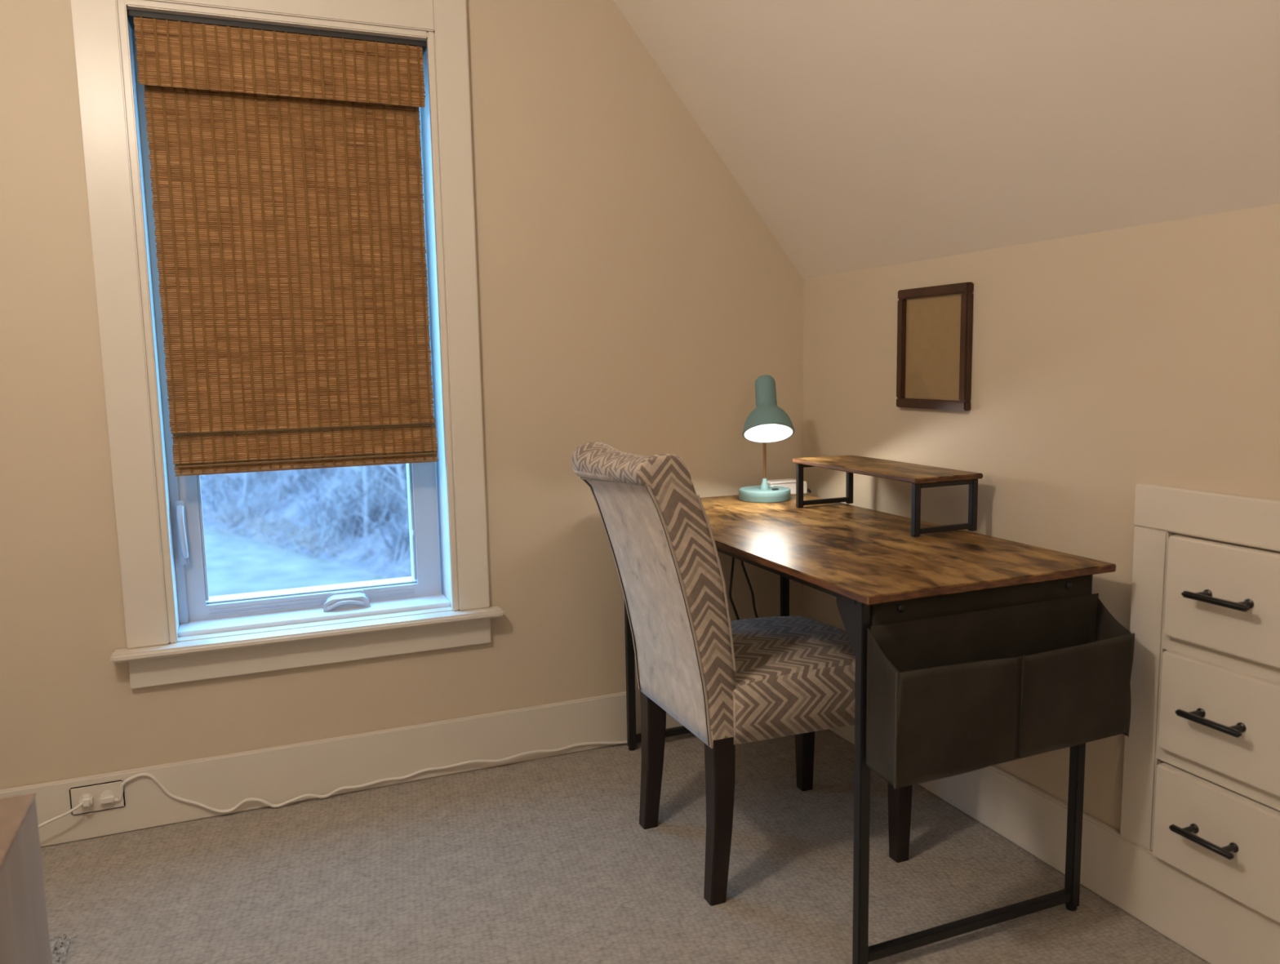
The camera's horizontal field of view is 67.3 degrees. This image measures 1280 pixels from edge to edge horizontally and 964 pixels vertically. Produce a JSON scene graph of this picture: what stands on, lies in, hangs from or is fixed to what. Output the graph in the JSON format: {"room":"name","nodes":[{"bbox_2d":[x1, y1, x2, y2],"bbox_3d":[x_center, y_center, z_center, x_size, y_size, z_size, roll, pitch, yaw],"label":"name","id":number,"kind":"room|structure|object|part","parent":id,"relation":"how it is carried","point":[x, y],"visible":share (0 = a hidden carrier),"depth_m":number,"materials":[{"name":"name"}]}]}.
{"room":"home office","nodes":[
{"label":"home office","id":0,"kind":"room"},
{"bbox_2d":[0,0,803,789],"bbox_3d":[-0.887,-0.343,2.524,2.930,2.353,0.200,-4,8,-22],"label":"wall","id":1,"kind":"structure","parent":0,"point":[633,298],"depth_m":2.63,"materials":[{"name":"beige paint"}]},
{"bbox_2d":[71,0,504,688],"bbox_3d":[-0.891,-0.399,2.516,0.960,1.743,0.324,-4,8,-22],"label":"window","id":2,"kind":"structure","parent":1,"relation":"in","point":[160,528],"depth_m":2.46,"materials":[{"name":"beige paint"}]},
{"bbox_3d":[-1.221,-0.412,2.259,0.092,1.642,0.018,-4,8,-22],"label":"casing","id":3,"kind":"part","parent":2,"relation":"part of","materials":[{"name":"beige paint"}]},
{"bbox_3d":[-1.175,0.128,2.470,0.021,0.138,0.034,-4,8,-22],"label":"lock lever","id":4,"kind":"part","parent":2,"relation":"part of","materials":[{"name":"grey plastic"}]},
{"bbox_2d":[127,9,438,476],"bbox_3d":[-0.875,-0.577,2.461,0.686,1.090,0.114,-4,8,-22],"label":"blind","id":5,"kind":"object","parent":2,"relation":"attached to","point":[286,175],"visible":1,"depth_m":2.42,"materials":[{"name":"brown wicker"}]},
{"bbox_3d":[-0.867,-0.617,2.431,0.647,0.961,0.022,-4,8,-22],"label":"blind panel","id":6,"kind":"part","parent":5,"relation":"part of","materials":[{"name":"brown wicker"}]},
{"bbox_3d":[-0.853,-0.057,2.500,0.633,0.006,0.006,-4,8,-22],"label":"hem rod","id":7,"kind":"part","parent":5,"relation":"part of","materials":[{"name":"brown"}]},
{"bbox_3d":[-0.860,-1.190,2.317,0.720,0.126,0.018,-4,8,-22],"label":"casing","id":8,"kind":"part","parent":2,"relation":"part of","materials":[{"name":"beige paint"}]},
{"bbox_3d":[-0.904,-0.389,2.588,0.664,1.481,0.040,-4,8,-22],"label":"sash","id":9,"kind":"part","parent":2,"relation":"part of","materials":[{"name":"grey plastic"}]},
{"bbox_3d":[-0.931,-0.395,2.638,0.680,1.481,0.071,-4,8,-22],"label":"exterior frame","id":10,"kind":"part","parent":2,"relation":"part of","materials":[{"name":"white"}]},
{"bbox_3d":[-0.803,0.335,2.631,0.094,0.022,0.012,-4,8,-22],"label":"crank arm","id":11,"kind":"part","parent":2,"relation":"part of","materials":[{"name":"grey plastic"}]},
{"bbox_3d":[-0.474,-0.464,2.562,0.084,1.642,0.018,-4,8,-22],"label":"casing","id":12,"kind":"part","parent":2,"relation":"part of","materials":[{"name":"beige paint"}]},
{"bbox_2d":[0,689,682,847],"bbox_3d":[-0.834,0.759,2.557,2.912,0.156,0.018,-4,8,-22],"label":"baseboard","id":13,"kind":"structure","parent":1,"relation":"attached to","point":[277,775],"depth_m":2.55,"materials":[{"name":"beige paint"}]},
{"bbox_2d":[69,779,125,815],"bbox_3d":[-1.321,0.769,2.343,0.116,0.070,0.008,-4,8,-22],"label":"wall outlet","id":14,"kind":"object","parent":13,"relation":"attached to","point":[97,790],"visible":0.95,"depth_m":2.34,"materials":[{"name":"beige paint"}]},
{"bbox_2d":[38,794,93,827],"bbox_3d":[-1.445,0.808,2.255,0.289,0.083,0.032,-5,8,-31],"label":"power cord","id":15,"kind":"object","parent":14,"relation":"attached to","point":[86,801],"visible":0.78,"depth_m":2.30,"materials":[{"name":"white plastic"}]},
{"bbox_2d":[78,793,93,803],"bbox_3d":[-1.343,0.771,2.332,0.032,0.032,0.002,-4,8,-22],"label":"receptacle","id":16,"kind":"object","parent":14,"relation":"attached to","point":[80,795],"depth_m":2.33,"materials":[{"name":"white plastic"}]},
{"bbox_2d":[100,790,115,796],"bbox_3d":[-1.300,0.768,2.349,0.032,0.032,0.002,-4,8,-22],"label":"receptacle","id":17,"kind":"object","parent":14,"relation":"attached to","point":[103,793],"depth_m":2.35,"materials":[{"name":"white plastic"}]},
{"bbox_2d":[40,728,1209,963],"bbox_3d":[-0.030,1.087,0.652,2.930,0.050,4.200,-4,8,-22],"label":"floor","id":18,"kind":"structure","parent":0,"point":[550,860],"depth_m":2.13,"materials":[{"name":"carpet"}]},
{"bbox_2d":[0,792,52,963],"bbox_3d":[-1.013,0.773,1.095,0.488,0.500,0.672,-4,8,-22],"label":"dresser","id":19,"kind":"object","parent":18,"relation":"on","point":[24,938],"visible":1,"depth_m":1.37,"materials":[{"name":"grey wood"}]},
{"bbox_2d":[49,932,78,963],"bbox_3d":[-1.212,0.949,1.672,0.354,0.014,0.486,-4,8,-22],"label":"shag rug","id":20,"kind":"object","parent":18,"relation":"on","point":[59,947],"visible":0.37,"depth_m":1.90,"materials":[{"name":"beige fabric"}]},
{"bbox_2d":[98,740,626,813],"bbox_3d":[-0.425,0.736,2.701,1.921,0.146,0.022,-4,8,-22],"label":"extension cord","id":21,"kind":"object","parent":18,"relation":"on","point":[106,799],"visible":0.91,"depth_m":2.53,"materials":[{"name":"white plastic"}]},
{"bbox_2d":[571,441,912,906],"bbox_3d":[0.232,0.380,2.206,0.661,0.956,0.460,-4,8,-22],"label":"chair","id":22,"kind":"object","parent":18,"relation":"on","point":[729,683],"visible":0.95,"depth_m":2.03,"materials":[{"name":"fabric"}]},
{"bbox_3d":[0.030,0.667,2.348,0.061,0.360,0.052,-4,8,-22],"label":"leg","id":23,"kind":"part","parent":22,"relation":"part of","materials":[{"name":"brown wood"}]},
{"bbox_3d":[0.027,0.226,2.103,0.224,0.616,0.416,-4,8,-22],"label":"backrest","id":24,"kind":"part","parent":22,"relation":"part of","materials":[{"name":"fabric"}]},
{"bbox_3d":[0.164,0.705,2.024,0.061,0.360,0.052,-4,8,-22],"label":"leg","id":25,"kind":"part","parent":22,"relation":"part of","materials":[{"name":"brown wood"}]},
{"bbox_3d":[0.327,0.431,2.251,0.457,0.151,0.460,-4,8,-22],"label":"seat","id":26,"kind":"part","parent":22,"relation":"part of","materials":[{"name":"fabric"}]},
{"bbox_3d":[0.435,0.635,2.536,0.050,0.360,0.050,-4,8,-22],"label":"leg","id":27,"kind":"part","parent":22,"relation":"part of","materials":[{"name":"brown wood"}]},
{"bbox_3d":[0.586,0.679,2.171,0.050,0.360,0.050,-4,8,-22],"label":"leg","id":28,"kind":"part","parent":22,"relation":"part of","materials":[{"name":"brown wood"}]},
{"bbox_2d":[624,494,1115,963],"bbox_3d":[0.430,0.473,2.346,0.573,0.730,1.211,-4,8,-22],"label":"desk","id":29,"kind":"object","parent":18,"relation":"on","point":[862,557],"visible":0.65,"depth_m":1.93,"materials":[{"name":"brown wood"}]},
{"bbox_3d":[-0.030,0.430,2.789,0.022,0.707,0.022,-4,8,-22],"label":"leg","id":30,"kind":"part","parent":29,"relation":"part of","materials":[{"name":"black metal"}]},
{"bbox_2d":[728,557,739,620],"bbox_3d":[0.351,0.408,2.942,0.192,0.688,0.016,-6,9,-33],"label":"hanging cable","id":31,"kind":"object","parent":29,"relation":"hanging from","point":[733,558],"visible":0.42,"depth_m":2.88,"materials":[{"name":"black rubber"}]},
{"bbox_2d":[741,560,758,617],"bbox_3d":[0.391,0.406,2.953,0.193,0.686,0.021,-5,8,-31],"label":"hanging cable","id":32,"kind":"object","parent":29,"relation":"hanging from","point":[742,562],"visible":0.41,"depth_m":2.91,"materials":[{"name":"black rubber"}]},
{"bbox_2d":[738,374,794,502],"bbox_3d":[0.357,-0.121,2.712,0.149,0.360,0.264,-1,7,1],"label":"desk lamp","id":33,"kind":"object","parent":29,"relation":"on","point":[767,423],"visible":1,"depth_m":2.68,"materials":[{"name":"teal metal"}]},
{"bbox_3d":[0.347,-0.198,2.646,0.141,0.191,0.154,-4,8,-22],"label":"lamp shade","id":34,"kind":"part","parent":33,"relation":"part of","materials":[{"name":"teal metal"}]},
{"bbox_3d":[0.351,-0.173,2.652,0.055,0.077,0.060,-4,8,-22],"label":"bulb","id":35,"kind":"part","parent":33,"relation":"part of","materials":[{"name":"white glass"}]},
{"bbox_2d":[766,478,795,494],"bbox_3d":[0.425,0.016,2.882,0.102,0.043,0.049,-4,8,-22],"label":"box","id":36,"kind":"object","parent":29,"relation":"on","point":[790,483],"visible":0.49,"depth_m":2.87,"materials":[{"name":"white plastic"}]},
{"bbox_3d":[0.424,-0.002,2.880,0.102,0.006,0.049,-4,8,-22],"label":"box lid","id":37,"kind":"part","parent":36,"relation":"part of","materials":[{"name":"white plastic"}]},
{"bbox_3d":[0.449,0.396,2.983,0.022,0.707,0.022,-4,8,-22],"label":"leg","id":38,"kind":"part","parent":29,"relation":"part of","materials":[{"name":"black metal"}]},
{"bbox_3d":[0.179,0.149,2.222,0.022,0.016,1.118,-4,8,-22],"label":"long rail","id":39,"kind":"part","parent":29,"relation":"part of","materials":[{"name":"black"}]},
{"bbox_2d":[803,480,811,493],"bbox_3d":[0.498,0.016,2.896,0.041,0.038,0.025,-4,8,-22],"label":"plug adapter","id":40,"kind":"object","parent":29,"relation":"on","point":[806,490],"visible":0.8,"depth_m":2.88,"materials":[{"name":"white plastic"}]},
{"bbox_3d":[0.402,0.553,1.742,0.022,0.707,0.022,-4,8,-22],"label":"leg","id":41,"kind":"part","parent":29,"relation":"part of","materials":[{"name":"black metal"}]},
{"bbox_2d":[792,454,982,537],"bbox_3d":[0.602,0.025,2.421,0.190,0.134,0.525,-4,8,-22],"label":"monitor stand","id":42,"kind":"object","parent":29,"relation":"on","point":[920,476],"visible":1,"depth_m":2.27,"materials":[{"name":"brown wood"}]},
{"bbox_3d":[0.435,0.009,2.618,0.016,0.122,0.015,-4,8,-22],"label":"leg","id":43,"kind":"part","parent":42,"relation":"part of","materials":[{"name":"black metal"}]},
{"bbox_3d":[0.584,-0.001,2.678,0.016,0.122,0.015,-4,8,-22],"label":"leg","id":44,"kind":"part","parent":42,"relation":"part of","materials":[{"name":"black metal"}]},
{"bbox_3d":[0.621,0.063,2.165,0.016,0.122,0.015,-4,8,-22],"label":"leg","id":45,"kind":"part","parent":42,"relation":"part of","materials":[{"name":"black metal"}]},
{"bbox_3d":[0.770,0.052,2.226,0.016,0.122,0.015,-4,8,-22],"label":"leg","id":46,"kind":"part","parent":42,"relation":"part of","materials":[{"name":"black metal"}]},
{"bbox_2d":[866,574,1134,789],"bbox_3d":[0.666,0.349,1.755,0.543,0.310,0.105,-4,8,-22],"label":"bag","id":47,"kind":"object","parent":29,"relation":"hanging from","point":[957,683],"visible":0.98,"depth_m":1.74,"materials":[{"name":"grey fabric"}]},
{"bbox_3d":[0.647,0.342,1.802,0.512,0.307,0.003,-4,8,-22],"label":"panel","id":48,"kind":"part","parent":47,"relation":"part of","materials":[{"name":"grey fabric"}]},
{"bbox_3d":[0.668,0.494,1.776,0.532,0.016,0.082,-4,8,-22],"label":"panel","id":49,"kind":"part","parent":47,"relation":"part of","materials":[{"name":"grey fabric"}]},
{"bbox_3d":[0.881,0.520,1.935,0.022,0.707,0.022,-4,8,-22],"label":"leg","id":50,"kind":"part","parent":29,"relation":"part of","materials":[{"name":"black metal"}]},
{"bbox_2d":[613,0,1279,279],"bbox_3d":[-0.066,-0.826,0.412,3.054,1.058,4.200,-4,8,-22],"label":"ceiling","id":51,"kind":"structure","parent":0,"point":[862,134],"depth_m":1.98,"materials":[{"name":"beige paint"}]},
{"bbox_2d":[802,203,1279,831],"bbox_3d":[1.349,0.284,1.127,0.080,1.375,4.200,-4,8,-22],"label":"wall","id":52,"kind":"structure","parent":0,"point":[1104,364],"depth_m":2.02,"materials":[{"name":"beige paint"}]},
{"bbox_2d":[896,282,973,411],"bbox_3d":[0.733,-0.335,2.409,0.020,0.304,0.265,-4,8,-22],"label":"picture frame","id":53,"kind":"object","parent":52,"relation":"attached to","point":[935,323],"visible":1,"depth_m":2.40,"materials":[{"name":"brown wood"}]},
{"bbox_3d":[0.736,-0.197,2.427,0.020,0.024,0.265,-4,8,-22],"label":"frame rail","id":54,"kind":"part","parent":53,"relation":"part of","materials":[{"name":"brown wood"}]},
{"bbox_3d":[0.730,-0.474,2.392,0.020,0.024,0.265,-4,8,-22],"label":"frame rail","id":55,"kind":"part","parent":53,"relation":"part of","materials":[{"name":"brown wood"}]},
{"bbox_2d":[829,724,1279,963],"bbox_3d":[1.315,0.892,1.184,0.018,0.156,4.200,-4,8,-22],"label":"baseboard","id":56,"kind":"structure","parent":52,"relation":"attached to","point":[1207,922],"depth_m":1.96,"materials":[{"name":"beige paint"}]},
{"bbox_2d":[1120,483,1279,923],"bbox_3d":[1.039,0.388,1.698,0.079,0.724,0.462,-4,8,-22],"label":"drawers","id":57,"kind":"object","parent":52,"relation":"attached to","point":[1206,706],"visible":1,"depth_m":1.74,"materials":[{"name":"beige paint"}]},
{"bbox_3d":[1.011,0.641,1.772,0.032,0.017,0.017,-4,8,-22],"label":"handle post","id":58,"kind":"part","parent":57,"relation":"part of","materials":[{"name":"black metal"}]},
{"bbox_3d":[1.007,0.421,1.745,0.032,0.017,0.017,-4,8,-22],"label":"handle post","id":59,"kind":"part","parent":57,"relation":"part of","materials":[{"name":"black metal"}]},
{"bbox_3d":[1.008,0.646,1.730,0.013,0.011,0.123,-4,8,-22],"label":"handle","id":60,"kind":"part","parent":57,"relation":"part of","materials":[{"name":"black metal"}]},
{"bbox_3d":[1.002,0.202,1.717,0.032,0.017,0.017,-4,8,-22],"label":"handle post","id":61,"kind":"part","parent":57,"relation":"part of","materials":[{"name":"black metal"}]},
{"bbox_3d":[1.060,0.069,1.669,0.020,0.084,0.462,-4,8,-22],"label":"rail","id":62,"kind":"part","parent":57,"relation":"part of","materials":[{"name":"beige paint"}]},
{"bbox_3d":[1.004,0.426,1.702,0.013,0.011,0.123,-4,8,-22],"label":"handle","id":63,"kind":"part","parent":57,"relation":"part of","materials":[{"name":"black metal"}]},
{"bbox_3d":[1.000,0.207,1.675,0.013,0.011,0.123,-4,8,-22],"label":"handle","id":64,"kind":"part","parent":57,"relation":"part of","materials":[{"name":"black metal"}]},
{"bbox_3d":[1.056,0.649,1.733,0.022,0.187,0.284,-4,8,-22],"label":"drawer","id":65,"kind":"part","parent":57,"relation":"part of","materials":[{"name":"beige paint"}]},
{"bbox_3d":[1.070,0.534,1.728,0.017,0.040,0.312,-4,8,-22],"label":"rail","id":66,"kind":"part","parent":57,"relation":"part of","materials":[{"name":"beige paint"}]},
{"bbox_3d":[1.052,0.429,1.705,0.022,0.190,0.284,-4,8,-22],"label":"drawer","id":67,"kind":"part","parent":57,"relation":"part of","materials":[{"name":"beige paint"}]},
{"bbox_3d":[1.066,0.315,1.700,0.017,0.040,0.312,-4,8,-22],"label":"rail","id":68,"kind":"part","parent":57,"relation":"part of","materials":[{"name":"beige paint"}]},
{"bbox_3d":[1.048,0.209,1.678,0.022,0.191,0.284,-4,8,-22],"label":"drawer","id":69,"kind":"part","parent":57,"relation":"part of","materials":[{"name":"beige paint"}]},
{"bbox_3d":[1.040,0.649,1.702,0.032,0.017,0.017,-4,8,-22],"label":"handle post","id":70,"kind":"part","parent":57,"relation":"part of","materials":[{"name":"black metal"}]},
{"bbox_3d":[1.036,0.429,1.674,0.032,0.017,0.017,-4,8,-22],"label":"handle post","id":71,"kind":"part","parent":57,"relation":"part of","materials":[{"name":"black metal"}]},
{"bbox_3d":[1.032,0.210,1.646,0.032,0.017,0.017,-4,8,-22],"label":"handle post","id":72,"kind":"part","parent":57,"relation":"part of","materials":[{"name":"black metal"}]},
{"label":"outside","id":73,"kind":"structure","parent":0,"visible":0},
{"bbox_2d":[200,464,411,578],"bbox_3d":[-15.221,-6.414,40.836,80.000,11.473,65.200,-4,8,-22],"label":"ground","id":74,"kind":"structure","parent":73,"point":[292,507],"depth_m":23.46,"materials":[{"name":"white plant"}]},
{"bbox_2d":[235,472,248,502],"bbox_3d":[-10.577,-1.233,26.079,1.766,4.831,1.537,-4,8,-22],"label":"sapling","id":75,"kind":"object","parent":74,"relation":"on","point":[246,474],"visible":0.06,"depth_m":26.12,"materials":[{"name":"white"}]},
{"bbox_2d":[200,463,410,563],"bbox_3d":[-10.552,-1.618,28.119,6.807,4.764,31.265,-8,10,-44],"label":"tree","id":76,"kind":"object","parent":74,"relation":"on","point":[282,495],"visible":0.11,"depth_m":22.36,"materials":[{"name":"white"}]},
{"bbox_2d":[200,463,410,559],"bbox_3d":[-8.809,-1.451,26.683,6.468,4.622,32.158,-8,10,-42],"label":"tree","id":77,"kind":"object","parent":74,"relation":"on","point":[393,471],"visible":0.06,"depth_m":22.12,"materials":[{"name":"grey plant"}]},
{"bbox_2d":[335,466,383,537],"bbox_3d":[-6.019,-0.658,20.992,1.549,4.779,1.394,-4,8,-22],"label":"sapling","id":78,"kind":"object","parent":74,"relation":"on","point":[363,468],"visible":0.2,"depth_m":21.03,"materials":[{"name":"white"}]},
{"bbox_2d":[368,463,408,528],"bbox_3d":[-5.160,-0.531,20.154,1.604,4.708,1.505,-4,8,-22],"label":"sapling","id":79,"kind":"object","parent":74,"relation":"on","point":[397,468],"visible":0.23,"depth_m":20.21,"materials":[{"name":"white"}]},
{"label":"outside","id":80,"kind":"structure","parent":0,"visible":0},
{"bbox_2d":[203,525,392,596],"bbox_3d":[-6.053,1.823,19.582,60.000,0.040,33.000,-4,8,-22],"label":"ground","id":81,"kind":"structure","parent":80,"point":[232,568],"depth_m":19.91,"materials":[{"name":"white snow"}]}
]}

